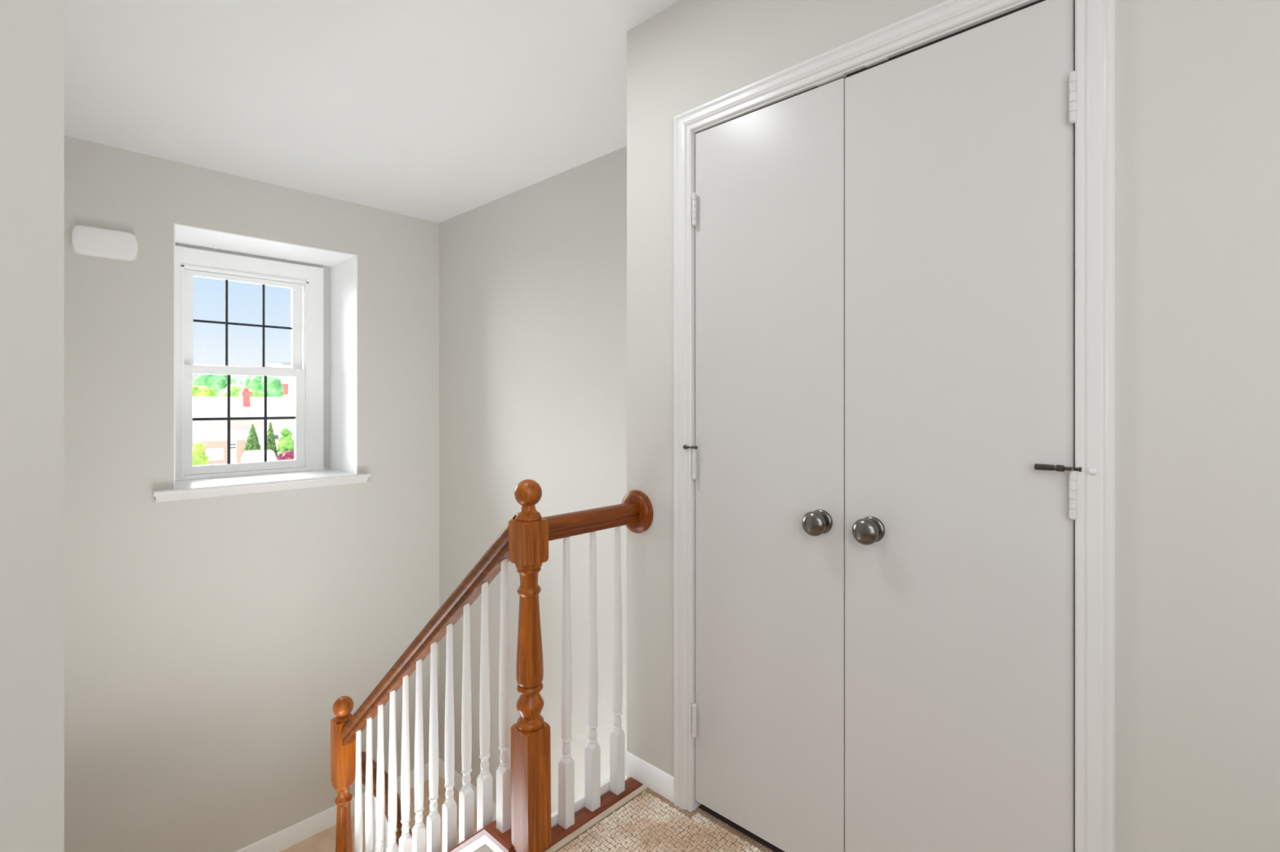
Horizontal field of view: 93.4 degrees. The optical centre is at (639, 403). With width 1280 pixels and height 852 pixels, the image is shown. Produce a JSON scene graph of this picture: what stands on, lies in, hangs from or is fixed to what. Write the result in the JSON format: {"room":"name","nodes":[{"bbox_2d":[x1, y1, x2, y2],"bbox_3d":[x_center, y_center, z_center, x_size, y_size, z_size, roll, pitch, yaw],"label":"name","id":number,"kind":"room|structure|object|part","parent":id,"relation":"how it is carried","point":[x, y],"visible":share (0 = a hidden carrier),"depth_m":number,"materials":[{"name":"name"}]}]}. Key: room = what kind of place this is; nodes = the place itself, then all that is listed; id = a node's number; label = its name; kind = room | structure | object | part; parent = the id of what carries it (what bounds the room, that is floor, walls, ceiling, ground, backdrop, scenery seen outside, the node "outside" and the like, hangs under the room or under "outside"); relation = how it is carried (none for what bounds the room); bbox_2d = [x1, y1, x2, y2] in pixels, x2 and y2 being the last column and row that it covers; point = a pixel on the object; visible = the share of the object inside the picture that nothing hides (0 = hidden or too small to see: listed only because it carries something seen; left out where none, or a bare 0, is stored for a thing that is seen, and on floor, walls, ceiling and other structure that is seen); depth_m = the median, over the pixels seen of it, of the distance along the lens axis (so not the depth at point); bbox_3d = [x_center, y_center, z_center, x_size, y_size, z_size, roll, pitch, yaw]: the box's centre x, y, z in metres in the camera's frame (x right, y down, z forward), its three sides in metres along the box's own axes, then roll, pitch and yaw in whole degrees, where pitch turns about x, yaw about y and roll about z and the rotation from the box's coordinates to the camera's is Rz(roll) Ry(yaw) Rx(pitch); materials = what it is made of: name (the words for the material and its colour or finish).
{"room":"stair landing","nodes":[
{"label":"stair landing","id":0,"kind":"room"},
{"bbox_2d":[0,0,64,851],"bbox_3d":[-2.394,1.398,1.194,2.500,5.248,1.688,0,0,43],"label":"wall","id":1,"kind":"structure","parent":0,"point":[32,32],"depth_m":0.92,"materials":[{"name":"beige paint"}]},
{"bbox_2d":[64,135,439,851],"bbox_3d":[-2.226,1.398,3.556,0.500,5.248,2.218,0,0,43],"label":"wall","id":2,"kind":"structure","parent":0,"point":[211,644],"depth_m":3.17,"materials":[{"name":"beige paint"}]},
{"bbox_2d":[70,224,137,261],"bbox_3d":[-2.527,-0.758,2.852,0.028,0.136,0.243,0,0,43],"label":"door chime","id":3,"kind":"object","parent":2,"relation":"attached to","point":[84,240],"visible":1,"depth_m":2.84,"materials":[{"name":"white plastic"}]},
{"bbox_2d":[152,468,370,502],"bbox_3d":[-2.231,0.464,3.538,0.577,0.060,1.052,0,0,43],"label":"window sill","id":4,"kind":"structure","parent":2,"relation":"attached to","point":[191,489],"depth_m":3.38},
{"bbox_2d":[173,222,357,488],"bbox_3d":[-2.240,-0.238,3.562,0.531,1.345,0.905,0,0,43],"label":"window recess","id":5,"kind":"object","parent":2,"relation":"in","point":[343,266],"depth_m":3.77,"materials":[{"name":"white paint"}]},
{"bbox_2d":[175,243,329,480],"bbox_3d":[-2.355,-0.236,3.671,0.195,1.340,0.891,0,0,43],"label":"window","id":6,"kind":"structure","parent":5,"relation":"in","point":[308,284],"depth_m":3.72,"materials":[{"name":"white plastic"}]},
{"bbox_2d":[193,280,292,367],"bbox_3d":[-2.411,-0.481,3.681,0.004,0.515,0.521,0,0,43],"label":"grille","id":7,"kind":"object","parent":6,"relation":"attached to","point":[262,282],"depth_m":3.74,"materials":[{"name":"black metal"}]},
{"bbox_3d":[-2.411,-0.469,3.688,0.034,0.602,0.628,0,0,43],"label":"sash","id":8,"kind":"part","parent":6,"relation":"part of","materials":[{"name":"white plastic"}]},
{"bbox_2d":[192,374,295,464],"bbox_3d":[-2.382,0.097,3.653,0.004,0.531,0.540,0,0,43],"label":"grille","id":9,"kind":"object","parent":6,"relation":"attached to","point":[291,461],"depth_m":3.72,"materials":[{"name":"black metal"}]},
{"bbox_3d":[-2.381,0.096,3.661,0.034,0.628,0.630,0,0,43],"label":"sash","id":10,"kind":"part","parent":6,"relation":"part of","materials":[{"name":"white plastic"}]},
{"bbox_2d":[235,758,439,851],"bbox_3d":[-2.039,2.466,3.380,0.013,0.107,1.978,0,0,43],"label":"baseboard","id":11,"kind":"structure","parent":2,"relation":"attached to","point":[287,837],"depth_m":3.48,"materials":[{"name":"white paint"}]},
{"bbox_2d":[64,0,679,222],"bbox_3d":[-0.932,-1.286,1.256,5.720,0.120,3.786,0,0,43],"label":"ceiling","id":12,"kind":"structure","parent":0,"point":[438,111],"depth_m":2.33,"materials":[{"name":"paint"}]},
{"bbox_2d":[280,775,476,851],"bbox_3d":[-1.606,2.620,2.970,1.206,0.200,1.978,0,0,43],"label":"floor","id":13,"kind":"structure","parent":0,"point":[324,841],"depth_m":3.57,"materials":[{"name":"beige carpet"}]},
{"bbox_2d":[330,696,355,851],"bbox_3d":[-1.241,1.875,2.526,0.080,1.290,0.088,0,0,43],"label":"newel post","id":14,"kind":"object","parent":13,"relation":"on","point":[343,758],"visible":0.98,"depth_m":2.50,"materials":[{"name":"brown wood"}]},
{"bbox_2d":[361,751,412,848],"bbox_3d":[-0.873,1.827,2.285,0.907,0.650,0.056,0,0,43],"label":"handrail","id":15,"kind":"object","parent":14,"relation":"attached to","point":[398,833],"visible":0.17,"depth_m":2.40,"materials":[{"name":"brown wood"}]},
{"bbox_2d":[473,844,516,851],"bbox_3d":[-0.771,1.858,2.088,1.212,1.245,0.052,0,0,43],"label":"wall","id":16,"kind":"structure","parent":0,"point":[484,848],"depth_m":1.75,"materials":[{"name":"beige paint"}]},
{"bbox_2d":[457,835,503,851],"bbox_3d":[-0.792,1.713,2.065,1.212,0.955,0.008,0,0,43],"label":"trim","id":17,"kind":"structure","parent":16,"relation":"attached to","point":[483,840],"depth_m":1.74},
{"bbox_2d":[448,820,515,851],"bbox_3d":[-0.772,1.688,2.087,1.212,0.948,0.076,0,0,43],"label":"cap","id":18,"kind":"object","parent":16,"relation":"on","point":[503,841],"visible":0.5,"depth_m":1.71,"materials":[{"name":"red wood"}]},
{"bbox_2d":[354,730,363,851],"bbox_3d":[-1.131,1.686,2.426,0.033,0.746,0.033,0,0,43],"label":"baluster","id":19,"kind":"object","parent":18,"relation":"on","point":[358,824],"visible":1,"depth_m":2.42,"materials":[{"name":"white paint"}]},
{"bbox_2d":[364,717,373,851],"bbox_3d":[-1.057,1.599,2.356,0.033,0.746,0.033,0,0,43],"label":"baluster","id":20,"kind":"object","parent":18,"relation":"on","point":[369,803],"visible":1,"depth_m":2.35,"materials":[{"name":"white paint"}]},
{"bbox_2d":[376,704,385,851],"bbox_3d":[-0.983,1.513,2.286,0.033,0.746,0.033,0,0,43],"label":"baluster","id":21,"kind":"object","parent":18,"relation":"on","point":[380,797],"visible":1,"depth_m":2.28,"materials":[{"name":"white paint"}]},
{"bbox_2d":[386,690,399,851],"bbox_3d":[-0.909,1.426,2.216,0.033,0.746,0.033,0,0,43],"label":"baluster","id":22,"kind":"object","parent":18,"relation":"on","point":[393,846],"visible":1,"depth_m":2.21,"materials":[{"name":"white paint"}]},
{"bbox_2d":[399,675,412,851],"bbox_3d":[-0.834,1.338,2.145,0.033,0.746,0.033,0,0,43],"label":"baluster","id":23,"kind":"object","parent":18,"relation":"on","point":[405,840],"visible":1,"depth_m":2.13,"materials":[{"name":"white paint"}]},
{"bbox_2d":[412,659,426,851],"bbox_3d":[-0.760,1.252,2.076,0.033,0.746,0.033,0,0,43],"label":"baluster","id":24,"kind":"object","parent":18,"relation":"on","point":[419,830],"visible":1,"depth_m":2.06,"materials":[{"name":"white paint"}]},
{"bbox_2d":[426,642,440,851],"bbox_3d":[-0.686,1.165,2.005,0.033,0.746,0.033,0,0,43],"label":"baluster","id":25,"kind":"object","parent":18,"relation":"on","point":[433,819],"visible":1,"depth_m":1.99,"materials":[{"name":"white paint"}]},
{"bbox_2d":[442,623,457,851],"bbox_3d":[-0.611,1.078,1.935,0.033,0.746,0.033,0,0,43],"label":"baluster","id":26,"kind":"object","parent":18,"relation":"on","point":[449,806],"visible":0.99,"depth_m":1.92,"materials":[{"name":"white paint"}]},
{"bbox_2d":[458,603,474,844],"bbox_3d":[-0.536,0.990,1.864,0.033,0.746,0.033,0,0,43],"label":"baluster","id":27,"kind":"object","parent":18,"relation":"on","point":[466,794],"visible":0.98,"depth_m":1.85,"materials":[{"name":"white paint"}]},
{"bbox_2d":[476,582,493,831],"bbox_3d":[-0.462,0.903,1.794,0.033,0.746,0.033,0,0,43],"label":"baluster","id":28,"kind":"object","parent":18,"relation":"on","point":[484,780],"visible":1,"depth_m":1.78,"materials":[{"name":"white paint"}]},
{"bbox_2d":[496,559,511,833],"bbox_3d":[-0.388,0.828,1.724,0.033,0.770,0.033,0,0,43],"label":"baluster","id":29,"kind":"object","parent":18,"relation":"on","point":[504,771],"visible":0.99,"depth_m":1.71,"materials":[{"name":"white paint"}]},
{"bbox_2d":[439,146,626,813],"bbox_3d":[-0.266,1.398,3.148,2.910,5.248,0.120,0,0,43],"label":"wall","id":30,"kind":"structure","parent":0,"point":[533,278],"depth_m":3.32,"materials":[{"name":"beige paint"}]},
{"bbox_2d":[438,759,496,822],"bbox_3d":[-0.933,2.466,3.687,1.172,0.107,0.013,0,0,43],"label":"baseboard","id":31,"kind":"structure","parent":30,"relation":"attached to","point":[457,777],"depth_m":3.92,"materials":[{"name":"white paint"}]},
{"bbox_2d":[551,777,609,828],"bbox_3d":[-0.183,1.329,1.818,0.014,0.276,0.332,0,0,43],"label":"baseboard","id":32,"kind":"structure","parent":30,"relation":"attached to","point":[605,785],"depth_m":1.81,"materials":[{"name":"white paint"}]},
{"bbox_2d":[556,788,784,851],"bbox_3d":[0.184,1.341,0.188,2.630,0.252,3.766,0,0,43],"label":"floor","id":33,"kind":"structure","parent":0,"point":[690,815],"depth_m":1.72,"materials":[{"name":"beige carpet"}]},
{"bbox_2d":[544,784,648,851],"bbox_3d":[-0.136,1.214,1.749,0.020,0.006,0.448,0,0,43],"label":"bar","id":34,"kind":"object","parent":33,"relation":"on","point":[559,845],"visible":1,"depth_m":1.75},
{"bbox_2d":[557,791,763,851],"bbox_3d":[0.003,1.215,0.905,1.340,0.004,1.522,0,0,43],"label":"carpet","id":35,"kind":"object","parent":33,"relation":"on","point":[696,837],"visible":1,"depth_m":1.70,"materials":[{"name":"beige carpet"}]},
{"bbox_3d":[-0.098,1.356,1.851,0.060,0.222,0.497,0,0,43],"label":"board","id":36,"kind":"object","parent":33,"relation":"attached to","visible":0},
{"bbox_2d":[542,777,642,851],"bbox_3d":[-0.140,1.229,1.805,0.060,0.030,0.374,0,0,43],"label":"cap","id":37,"kind":"object","parent":36,"relation":"on","point":[584,815],"depth_m":1.79,"materials":[{"name":"red wood"}]},
{"bbox_2d":[508,479,551,851],"bbox_3d":[-0.300,0.711,1.647,0.077,1.007,0.087,0,0,43],"label":"newel post","id":38,"kind":"object","parent":37,"relation":"on","point":[528,532],"visible":1,"depth_m":1.62,"materials":[{"name":"brown wood"}]},
{"bbox_2d":[340,514,516,746],"bbox_3d":[-0.772,0.859,2.087,1.212,1.112,0.058,0,0,43],"label":"handrail","id":39,"kind":"object","parent":38,"relation":"attached to","point":[488,566],"visible":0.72,"depth_m":1.97,"materials":[{"name":"brown wood"}]},
{"bbox_2d":[542,489,653,541],"bbox_3d":[-0.143,0.351,1.814,0.138,0.138,0.391,0,0,43],"label":"handrail","id":40,"kind":"object","parent":38,"relation":"attached to","point":[635,512],"visible":0.97,"depth_m":1.83,"materials":[{"name":"brown wood"}]},
{"bbox_2d":[558,537,574,829],"bbox_3d":[-0.212,0.798,1.739,0.033,0.832,0.033,0,0,43],"label":"baluster","id":41,"kind":"object","parent":37,"relation":"on","point":[566,764],"visible":1,"depth_m":1.73,"materials":[{"name":"white paint"}]},
{"bbox_2d":[584,531,600,812],"bbox_3d":[-0.142,0.798,1.813,0.033,0.832,0.033,0,0,43],"label":"baluster","id":42,"kind":"object","parent":37,"relation":"on","point":[592,750],"visible":1,"depth_m":1.80,"materials":[{"name":"white paint"}]},
{"bbox_2d":[609,526,624,795],"bbox_3d":[-0.071,0.798,1.889,0.033,0.832,0.033,0,0,43],"label":"baluster","id":43,"kind":"object","parent":37,"relation":"on","point":[617,735],"visible":1,"depth_m":1.88,"materials":[{"name":"white paint"}]},
{"bbox_2d":[626,0,1279,851],"bbox_3d":[1.161,0.120,1.286,2.718,2.693,0.629,0,0,43],"label":"wall","id":44,"kind":"structure","parent":0,"point":[1197,82],"depth_m":1.07,"materials":[{"name":"beige paint"}]},
{"bbox_2d":[624,751,674,803],"bbox_3d":[0.030,1.183,1.912,0.214,0.069,0.013,0,0,43],"label":"baseboard","id":45,"kind":"structure","parent":44,"relation":"attached to","point":[660,782],"depth_m":1.90,"materials":[{"name":"white paint"}]},
{"bbox_2d":[683,77,844,851],"bbox_3d":[0.314,0.192,1.644,0.492,1.994,0.095,0,0,43],"label":"door","id":46,"kind":"structure","parent":44,"relation":"in","point":[768,200],"depth_m":1.62,"materials":[{"name":"white paint"}]},
{"bbox_3d":[0.438,0.299,1.503,0.061,0.061,0.060,0,0,43],"label":"knob","id":47,"kind":"part","parent":46,"relation":"part of","materials":[{"name":"grey metal"}]},
{"bbox_2d":[674,0,1115,851],"bbox_3d":[0.527,0.173,1.512,1.056,2.088,0.132,0,0,43],"label":"door frame","id":48,"kind":"structure","parent":44,"relation":"attached to","point":[1095,20],"depth_m":1.15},
{"bbox_3d":[0.481,-0.808,1.515,0.072,0.003,0.027,0,0,43],"label":"strike plate","id":49,"kind":"part","parent":48,"relation":"part of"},
{"bbox_3d":[0.566,-0.808,1.435,0.052,0.003,0.027,0,0,43],"label":"strike plate","id":50,"kind":"part","parent":48,"relation":"part of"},
{"bbox_2d":[844,0,1081,851],"bbox_3d":[0.667,0.194,1.311,0.478,1.990,0.095,0,0,43],"label":"door","id":51,"kind":"structure","parent":44,"relation":"in","point":[961,473],"depth_m":1.30,"materials":[{"name":"white paint"}]},
{"bbox_3d":[0.533,0.300,1.414,0.061,0.061,0.060,0,0,43],"label":"knob","id":52,"kind":"part","parent":51,"relation":"part of","materials":[{"name":"grey metal"}]},
{"label":"outside","id":53,"kind":"structure","parent":0,"visible":0},
{"bbox_3d":[-43.498,4.267,61.717,132.000,0.300,150.000,0,0,43],"label":"ground","id":54,"kind":"structure","parent":53,"visible":0},
{"bbox_2d":[192,442,208,466],"bbox_3d":[-25.971,3.210,35.133,1.311,1.814,1.305,0,0,43],"label":"shrub","id":55,"kind":"object","parent":54,"relation":"on","point":[199,458],"visible":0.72,"depth_m":34.98,"materials":[{"name":"green plant"}]},
{"bbox_2d":[192,385,215,396],"bbox_3d":[-36.541,1.233,49.314,3.308,5.767,3.203,0,0,43],"label":"tree","id":56,"kind":"object","parent":54,"relation":"on","point":[197,391],"visible":0.16,"depth_m":49.06,"materials":[{"name":"green plant"}]},
{"bbox_2d":[192,373,235,396],"bbox_3d":[-46.127,0.093,64.710,5.101,8.048,5.548,0,0,43],"label":"tree","id":57,"kind":"object","parent":54,"relation":"on","point":[217,382],"visible":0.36,"depth_m":63.52,"materials":[{"name":"green plant"}]},
{"bbox_2d":[217,384,263,397],"bbox_3d":[-34.729,1.220,52.972,3.532,5.794,3.773,0,0,43],"label":"tree","id":58,"kind":"object","parent":54,"relation":"on","point":[234,390],"visible":0.13,"depth_m":51.79,"materials":[{"name":"green plant"}]},
{"bbox_2d":[192,388,294,465],"bbox_3d":[-29.825,1.557,41.168,9.100,5.120,14.700,0,0,43],"label":"house","id":59,"kind":"structure","parent":54,"relation":"on","point":[212,433],"depth_m":39.57,"materials":[{"name":"white paint"}]},
{"bbox_3d":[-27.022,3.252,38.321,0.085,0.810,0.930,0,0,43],"label":"garage door","id":60,"kind":"part","parent":59,"relation":"part of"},
{"bbox_3d":[-26.354,3.282,39.039,0.070,1.630,0.430,0,0,43],"label":"door","id":61,"kind":"part","parent":59,"relation":"part of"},
{"bbox_2d":[242,423,261,454],"bbox_3d":[-23.941,2.692,37.290,1.179,2.850,1.160,0,0,43],"label":"evergreen","id":62,"kind":"object","parent":54,"relation":"on","point":[252,442],"visible":0.49,"depth_m":37.09,"materials":[{"name":"green plant"}]},
{"bbox_2d":[240,449,277,462],"bbox_3d":[-21.819,3.428,34.569,1.800,1.379,4.280,0,0,-35],"label":"car","id":63,"kind":"object","parent":54,"relation":"on","point":[248,456],"visible":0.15,"depth_m":33.91,"materials":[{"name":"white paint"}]},
{"bbox_2d":[240,375,284,397],"bbox_3d":[-38.392,0.446,61.375,4.318,7.342,3.939,0,0,43],"label":"tree","id":64,"kind":"object","parent":54,"relation":"on","point":[274,387],"visible":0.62,"depth_m":60.21,"materials":[{"name":"green plant"}]},
{"bbox_2d":[266,422,277,457],"bbox_3d":[-23.431,2.642,38.232,0.861,2.950,0.840,0,0,43],"label":"evergreen","id":65,"kind":"object","parent":54,"relation":"on","point":[271,444],"visible":0.63,"depth_m":38.13,"materials":[{"name":"green plant"}]},
{"bbox_2d":[267,360,294,395],"bbox_3d":[-38.260,-0.263,73.638,11.950,8.760,9.400,0,0,-30],"label":"townhouse","id":66,"kind":"structure","parent":54,"relation":"on","point":[288,383],"depth_m":68.21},
{"bbox_2d":[276,427,294,453],"bbox_3d":[-23.216,2.861,39.778,1.273,2.511,1.266,0,0,43],"label":"shrub","id":67,"kind":"object","parent":54,"relation":"on","point":[286,443],"visible":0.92,"depth_m":39.46,"materials":[{"name":"green plant"}]},
{"bbox_2d":[276,450,294,460],"bbox_3d":[-21.770,3.584,37.213,1.257,1.309,1.324,0,0,43],"label":"shrub","id":68,"kind":"object","parent":54,"relation":"on","point":[289,455],"visible":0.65,"depth_m":36.98,"materials":[{"name":"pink plant"}]},
{"bbox_2d":[280,393,294,397],"bbox_3d":[-31.415,1.588,55.419,3.323,5.058,3.166,0,0,43],"label":"tree","id":69,"kind":"object","parent":54,"relation":"on","point":[288,395],"visible":0.02,"depth_m":54.86,"materials":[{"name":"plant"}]},
{"bbox_3d":[-0.343,3.252,2.488,1.332,1.091,0.946,0,0,43],"label":"staircase","id":70,"kind":"structure","parent":0,"visible":0},
{"bbox_3d":[-0.796,2.990,2.213,0.997,1.207,0.064,0,0,43],"label":"stringer","id":71,"kind":"object","parent":70,"relation":"attached to","visible":0},
{"bbox_2d":[372,795,377,851],"bbox_3d":[-1.092,2.039,2.492,0.033,0.876,0.033,0,0,43],"label":"baluster","id":72,"kind":"object","parent":71,"relation":"on","point":[375,845],"visible":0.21,"depth_m":2.48,"materials":[{"name":"white paint"}]},
{"bbox_2d":[383,816,389,851],"bbox_3d":[-1.016,2.086,2.421,0.033,0.959,0.033,0,0,43],"label":"baluster","id":73,"kind":"object","parent":71,"relation":"on","point":[386,842],"visible":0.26,"depth_m":2.41,"materials":[{"name":"white paint"}]}
]}

